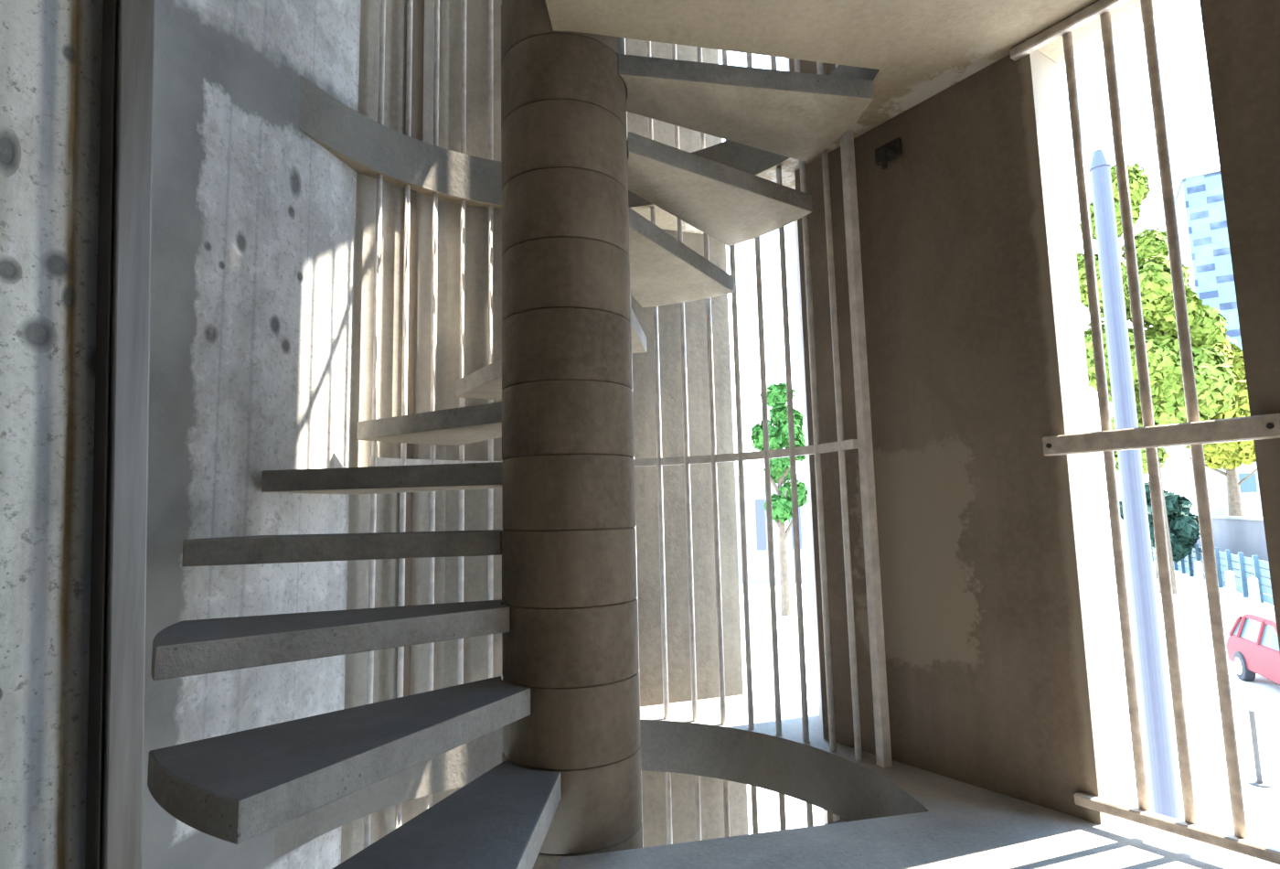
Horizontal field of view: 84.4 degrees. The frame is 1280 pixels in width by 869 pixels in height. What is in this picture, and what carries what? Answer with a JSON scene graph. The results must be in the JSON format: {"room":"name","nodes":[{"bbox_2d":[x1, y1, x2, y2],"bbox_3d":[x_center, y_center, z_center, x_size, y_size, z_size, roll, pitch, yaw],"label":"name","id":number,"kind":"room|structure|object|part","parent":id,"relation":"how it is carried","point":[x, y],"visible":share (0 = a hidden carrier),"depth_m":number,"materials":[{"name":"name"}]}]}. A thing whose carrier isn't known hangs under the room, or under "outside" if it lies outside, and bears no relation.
{"room":"spiral stairwell","nodes":[
{"label":"spiral stairwell","id":0,"kind":"room"},
{"bbox_2d":[0,0,103,868],"bbox_3d":[-1.053,-0.243,-0.002,0.177,2.200,1.914,-4,-7,25],"label":"wall","id":1,"kind":"structure","parent":0,"point":[51,50],"depth_m":0.71,"materials":[{"name":"concrete"}]},
{"bbox_2d":[141,0,360,868],"bbox_3d":[-1.335,0.091,1.984,0.180,7.200,1.400,-3,-7,13],"label":"wall","id":2,"kind":"structure","parent":0,"point":[253,219],"depth_m":2.17,"materials":[{"name":"concrete"}]},
{"bbox_2d":[341,0,449,863],"bbox_3d":[-1.010,0.182,2.848,0.180,7.200,0.404,-8,-9,44],"label":"wall","id":3,"kind":"structure","parent":0,"point":[382,822],"depth_m":2.82,"materials":[{"name":"concrete"}]},
{"bbox_2d":[396,189,416,696],"bbox_3d":[-0.929,0.076,2.812,0.009,2.200,0.052,-8,-9,44],"label":"trim","id":4,"kind":"structure","parent":3,"relation":"attached to","point":[413,194],"depth_m":2.85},
{"bbox_2d":[405,0,424,140],"bbox_3d":[-0.977,-2.307,3.093,0.009,2.200,0.076,-8,-9,44],"label":"trim","id":5,"kind":"structure","parent":3,"relation":"attached to","point":[418,10],"depth_m":3.01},
{"bbox_2d":[443,0,748,847],"bbox_3d":[-0.206,0.208,3.238,1.338,7.200,0.180,1,-7,-20],"label":"wall","id":6,"kind":"structure","parent":0,"point":[644,389],"depth_m":3.20,"materials":[{"name":"concrete"}]},
{"bbox_2d":[298,0,1184,240],"bbox_3d":[0.324,-1.322,1.411,4.760,0.200,4.296,-1,-7,-6],"label":"ceiling","id":7,"kind":"structure","parent":0,"point":[912,51],"depth_m":2.09,"materials":[{"name":"concrete"}]},
{"bbox_2d":[377,0,838,159],"bbox_3d":[-0.135,-2.329,3.077,1.844,2.200,0.541,-2,-7,8],"label":"metal bars","id":8,"kind":"object","parent":7,"relation":"on","point":[410,5],"visible":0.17,"depth_m":3.05,"materials":[{"name":"paint"}]},
{"bbox_2d":[274,690,1279,868],"bbox_3d":[0.380,1.062,1.138,4.760,0.200,4.296,-1,-7,-6],"label":"floor","id":9,"kind":"structure","parent":0,"point":[900,815],"depth_m":2.08,"materials":[{"name":"concrete"}]},
{"bbox_2d":[85,0,154,868],"bbox_3d":[-0.562,-0.164,0.785,0.084,2.198,0.150,-4,-7,25],"label":"door frame","id":10,"kind":"structure","parent":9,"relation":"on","point":[119,543],"depth_m":0.75,"materials":[{"name":"metal"}]},
{"bbox_2d":[366,128,892,767],"bbox_3d":[-0.078,0.055,2.804,1.844,2.200,0.541,-2,-7,8],"label":"metal bars","id":11,"kind":"object","parent":9,"relation":"on","point":[863,442],"visible":0.62,"depth_m":2.71,"materials":[{"name":"paint"}]},
{"bbox_3d":[-0.103,0.096,2.804,1.792,0.032,0.539,-2,-7,8],"label":"rail","id":12,"kind":"part","parent":11,"relation":"part of","materials":[{"name":"metal"}]},
{"bbox_3d":[0.777,-0.007,2.445,0.034,2.200,0.034,2,-7,-26],"label":"post","id":13,"kind":"part","parent":11,"relation":"part of","materials":[{"name":"metal"}]},
{"bbox_2d":[785,57,827,823],"bbox_3d":[0.765,0.144,2.884,0.147,7.200,0.307,-2,-7,9],"label":"wall","id":14,"kind":"structure","parent":0,"point":[819,698],"depth_m":2.93,"materials":[{"name":"concrete"}]},
{"bbox_2d":[789,49,1130,824],"bbox_3d":[0.993,0.083,2.393,0.180,7.200,0.926,3,-8,-35],"label":"wall","id":15,"kind":"structure","parent":0,"point":[1001,671],"depth_m":2.19,"materials":[{"name":"brown concrete"}]},
{"bbox_2d":[874,137,902,169],"bbox_3d":[0.849,-0.966,2.460,0.078,0.114,0.100,3,-8,-35],"label":"wall bracket","id":16,"kind":"object","parent":15,"relation":"attached to","point":[892,149],"visible":1,"depth_m":2.44,"materials":[{"name":"metal"}]},
{"bbox_2d":[1009,0,1279,864],"bbox_3d":[1.295,-0.112,1.806,0.050,2.155,0.516,3,-8,-35],"label":"window bars","id":17,"kind":"object","parent":15,"relation":"in","point":[1194,432],"visible":1,"depth_m":1.79,"materials":[{"name":"paint"}]},
{"bbox_3d":[1.260,-1.166,1.931,0.030,0.030,0.486,3,-8,-35],"label":"rail","id":18,"kind":"part","parent":17,"relation":"part of","materials":[{"name":"paint"}]},
{"bbox_3d":[1.293,0.007,1.789,0.030,0.054,0.516,3,-8,-35],"label":"rail","id":19,"kind":"part","parent":17,"relation":"part of","materials":[{"name":"metal"}]},
{"bbox_3d":[1.315,0.944,1.682,0.030,0.028,0.516,3,-8,-35],"label":"rail","id":20,"kind":"part","parent":17,"relation":"part of","materials":[{"name":"paint"}]},
{"bbox_2d":[1199,0,1279,651],"bbox_3d":[1.567,-0.023,1.583,0.180,7.200,0.260,3,-8,-35],"label":"wall pier","id":21,"kind":"object","parent":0,"point":[1242,37],"depth_m":1.65,"materials":[{"name":"concrete"}]},
{"bbox_3d":[0.437,3.445,0.866,4.760,0.200,4.296,-1,-7,-6],"label":"floor","id":22,"kind":"structure","parent":0,"visible":0},
{"bbox_2d":[501,0,642,868],"bbox_3d":[-0.210,-0.026,2.068,0.384,7.000,0.384,0,-7,-11],"label":"column","id":23,"kind":"structure","parent":22,"relation":"on","point":[570,589],"depth_m":1.91,"materials":[{"name":"concrete"}]},
{"bbox_2d":[150,598,509,680],"bbox_3d":[-0.747,0.495,1.822,0.875,0.067,0.410,4,-8,-39],"label":"stair step","id":24,"kind":"structure","parent":23,"relation":"attached to","point":[197,646],"depth_m":1.63,"materials":[{"name":"concrete"}]},
{"bbox_2d":[147,675,530,843],"bbox_3d":[-0.620,0.668,1.595,0.410,0.067,0.875,-5,-7,26],"label":"stair step","id":25,"kind":"structure","parent":23,"relation":"attached to","point":[237,787],"depth_m":1.36,"materials":[{"name":"concrete"}]},
{"bbox_2d":[181,529,503,566],"bbox_3d":[-0.779,0.324,2.082,0.875,0.067,0.410,0,-7,-16],"label":"stair step","id":26,"kind":"structure","parent":23,"relation":"attached to","point":[292,548],"depth_m":1.87,"materials":[{"name":"concrete"}]},
{"bbox_2d":[261,461,501,494],"bbox_3d":[-0.713,0.150,2.332,0.875,0.067,0.410,-2,-7,8],"label":"stair step","id":27,"kind":"structure","parent":23,"relation":"attached to","point":[469,475],"depth_m":2.14,"materials":[{"name":"concrete"}]},
{"bbox_2d":[357,401,501,445],"bbox_3d":[-0.561,-0.032,2.535,0.875,0.067,0.410,-5,-8,32],"label":"stair step","id":28,"kind":"structure","parent":23,"relation":"attached to","point":[467,424],"depth_m":2.44,"materials":[{"name":"concrete"}]},
{"bbox_2d":[332,759,560,868],"bbox_3d":[-0.421,0.846,1.434,0.410,0.067,0.875,-2,-7,3],"label":"stair step","id":29,"kind":"structure","parent":23,"relation":"attached to","point":[501,818],"depth_m":1.46,"materials":[{"name":"concrete"}]},
{"bbox_2d":[455,358,502,399],"bbox_3d":[-0.348,-0.224,2.659,0.410,0.067,0.875,3,-8,-34],"label":"stair step","id":30,"kind":"structure","parent":23,"relation":"attached to","point":[485,382],"depth_m":2.73,"materials":[{"name":"concrete"}]},
{"bbox_2d":[630,307,646,352],"bbox_3d":[-0.113,-0.427,2.688,0.410,0.067,0.875,0,-7,-10],"label":"stair step","id":31,"kind":"structure","parent":23,"relation":"attached to","point":[638,336],"depth_m":2.85,"materials":[{"name":"concrete"}]},
{"bbox_2d":[628,206,734,307],"bbox_3d":[0.103,-0.642,2.619,0.410,0.067,0.875,-3,-7,14],"label":"stair step","id":32,"kind":"structure","parent":23,"relation":"attached to","point":[664,271],"depth_m":2.65,"materials":[{"name":"concrete"}]},
{"bbox_2d":[627,131,812,245],"bbox_3d":[0.264,-0.864,2.470,0.410,0.067,0.875,-6,-8,37],"label":"stair step","id":33,"kind":"structure","parent":23,"relation":"attached to","point":[732,206],"depth_m":2.47,"materials":[{"name":"concrete"}]},
{"bbox_2d":[618,53,873,161],"bbox_3d":[0.340,-1.090,2.268,0.875,0.067,0.410,2,-7,-28],"label":"stair step","id":34,"kind":"structure","parent":23,"relation":"attached to","point":[796,115],"depth_m":2.25,"materials":[{"name":"concrete"}]},
{"bbox_2d":[823,819,845,824],"bbox_3d":[0.396,1.294,1.996,0.875,0.067,0.410,2,-7,-28],"label":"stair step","id":35,"kind":"structure","parent":23,"relation":"attached to","point":[839,820],"depth_m":2.36,"materials":[{"name":"concrete"}]},
{"bbox_2d":[362,769,840,848],"bbox_3d":[-0.022,2.438,2.532,1.844,2.200,0.541,-2,-7,8],"label":"screen","id":36,"kind":"object","parent":22,"relation":"on","point":[725,784],"visible":0.24,"depth_m":2.72,"materials":[{"name":"paint"}]},
{"label":"outside","id":37,"kind":"structure","parent":0,"visible":0},
{"bbox_2d":[738,512,1279,847],"bbox_3d":[-0.117,3.897,1.620,480.000,0.100,480.000,-1,-7,-6],"label":"ground","id":38,"kind":"structure","parent":37,"point":[1261,695],"depth_m":13.55,"materials":[{"name":"white concrete"}]},
{"bbox_2d":[735,473,811,583],"bbox_3d":[6.635,5.174,39.114,6.400,5.560,5.600,-2,-7,8],"label":"outbuilding","id":39,"kind":"structure","parent":38,"relation":"on","point":[754,485],"depth_m":36.43,"materials":[{"name":"paint"}]},
{"bbox_2d":[749,381,808,616],"bbox_3d":[5.172,2.253,25.414,2.363,8.320,2.363,-1,-7,-6],"label":"leafy tree","id":40,"kind":"object","parent":38,"relation":"on","point":[776,393],"visible":0.76,"depth_m":25.07,"materials":[{"name":"green plant"}]},
{"bbox_2d":[1088,149,1181,820],"bbox_3d":[4.008,0.871,5.681,0.300,6.640,0.300,-1,-7,-6],"label":"pole","id":41,"kind":"object","parent":38,"relation":"on","point":[1163,785],"visible":1,"depth_m":5.65,"materials":[{"name":"metal"}]},
{"bbox_2d":[1076,161,1239,594],"bbox_3d":[21.475,-2.397,29.453,5.354,17.708,5.874,-1,-7,-6],"label":"leafy tree","id":42,"kind":"object","parent":38,"relation":"on","point":[1213,370],"visible":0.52,"depth_m":28.35,"materials":[{"name":"green plant"}]},
{"bbox_2d":[1119,480,1200,577],"bbox_3d":[25.393,4.591,34.392,3.160,4.762,3.321,-4,-7,19],"label":"leafy tree","id":43,"kind":"object","parent":38,"relation":"on","point":[1183,525],"visible":0.48,"depth_m":33.33,"materials":[{"name":"green plant"}]},
{"bbox_2d":[1194,560,1205,585],"bbox_3d":[24.551,6.089,31.014,0.292,1.060,0.300,-1,-7,-6],"label":"bollard","id":44,"kind":"object","parent":38,"relation":"on","point":[1199,572],"visible":1,"depth_m":30.92,"materials":[{"name":"white paint"}]},
{"bbox_2d":[1173,166,1242,349],"bbox_3d":[65.288,-8.204,70.053,16.800,36.400,12.400,-5,-8,31],"label":"office tower","id":45,"kind":"structure","parent":38,"relation":"on","point":[1204,244],"depth_m":69.80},
{"bbox_2d":[1151,543,1273,604],"bbox_3d":[25.974,5.919,32.554,0.183,1.680,43.490,-5,-7,27],"label":"fence","id":46,"kind":"object","parent":38,"relation":"on","point":[1254,560],"visible":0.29,"depth_m":27.76,"materials":[{"name":"blue paint"}]},
{"bbox_3d":[28.886,6.491,38.160,0.140,1.680,0.140,-5,-7,27],"label":"post","id":47,"kind":"part","parent":46,"relation":"part of","materials":[{"name":"blue paint"}]},
{"bbox_3d":[28.049,6.328,36.561,0.140,1.680,0.140,-5,-7,27],"label":"post","id":48,"kind":"part","parent":46,"relation":"part of","materials":[{"name":"blue paint"}]},
{"bbox_3d":[27.212,6.165,34.962,0.140,1.680,0.140,-5,-7,27],"label":"post","id":49,"kind":"part","parent":46,"relation":"part of","materials":[{"name":"blue paint"}]},
{"bbox_3d":[26.375,6.002,33.363,0.140,1.680,0.140,-5,-7,27],"label":"post","id":50,"kind":"part","parent":46,"relation":"part of","materials":[{"name":"blue paint"}]},
{"bbox_3d":[24.702,5.676,30.165,0.140,1.680,0.140,-5,-7,27],"label":"post","id":51,"kind":"part","parent":46,"relation":"part of","materials":[{"name":"blue paint"}]},
{"bbox_3d":[23.865,5.513,28.566,0.140,1.680,0.140,-5,-7,27],"label":"post","id":52,"kind":"part","parent":46,"relation":"part of","materials":[{"name":"blue paint"}]},
{"bbox_3d":[23.028,5.350,26.966,0.140,1.680,0.140,-5,-7,27],"label":"post","id":53,"kind":"part","parent":46,"relation":"part of","materials":[{"name":"blue paint"}]},
{"bbox_3d":[22.191,5.187,25.367,0.140,1.680,0.140,-5,-7,27],"label":"post","id":54,"kind":"part","parent":46,"relation":"part of","materials":[{"name":"blue paint"}]},
{"bbox_2d":[1178,335,1257,516],"bbox_3d":[33.647,0.395,40.136,7.365,14.014,8.367,2,-7,-24],"label":"leafy tree","id":55,"kind":"object","parent":38,"relation":"on","point":[1229,455],"visible":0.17,"depth_m":38.44,"materials":[{"name":"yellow plant"}]},
{"bbox_2d":[1182,445,1262,517],"bbox_3d":[42.508,4.154,47.664,7.400,7.840,6.600,-4,-7,23],"label":"house","id":56,"kind":"structure","parent":38,"relation":"on","point":[1249,488],"depth_m":46.10,"materials":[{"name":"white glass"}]},
{"bbox_2d":[1184,513,1271,587],"bbox_3d":[27.432,5.182,31.866,0.360,2.920,43.490,-5,-7,27],"label":"wall","id":57,"kind":"structure","parent":38,"relation":"on","point":[1246,535],"depth_m":32.34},
{"bbox_2d":[1225,570,1237,599],"bbox_3d":[22.124,5.625,26.450,0.292,1.060,0.300,-1,-7,-6],"label":"bollard","id":58,"kind":"object","parent":38,"relation":"on","point":[1231,587],"visible":1,"depth_m":26.36,"materials":[{"name":"white paint"}]},
{"bbox_2d":[1226,613,1279,684],"bbox_3d":[12.551,4.175,13.130,1.586,1.365,3.747,-4,-7,21],"label":"car","id":59,"kind":"object","parent":38,"relation":"on","point":[1252,645],"visible":0.97,"depth_m":13.96,"materials":[{"name":"paint"}]},
{"bbox_3d":[12.679,3.812,13.530,1.378,0.515,2.532,-4,-7,21],"label":"cabin glass","id":60,"kind":"part","parent":59,"relation":"part of","materials":[{"name":"glass"}]},
{"bbox_3d":[12.756,3.622,13.765,1.216,0.132,1.693,-4,-7,21],"label":"roof panel","id":61,"kind":"part","parent":59,"relation":"part of","materials":[{"name":"red paint"}]},
{"bbox_2d":[1248,576,1261,608],"bbox_3d":[20.934,5.380,24.068,0.292,1.060,0.300,-1,-7,-6],"label":"bollard","id":62,"kind":"object","parent":38,"relation":"on","point":[1253,581],"visible":1,"depth_m":23.98,"materials":[{"name":"white paint"}]},
{"bbox_2d":[1248,709,1271,788],"bbox_3d":[7.978,4.053,9.152,0.240,0.920,0.240,-1,-7,-6],"label":"post","id":63,"kind":"object","parent":38,"relation":"on","point":[1258,782],"visible":1,"depth_m":9.13,"materials":[{"name":"metal"}]}
]}

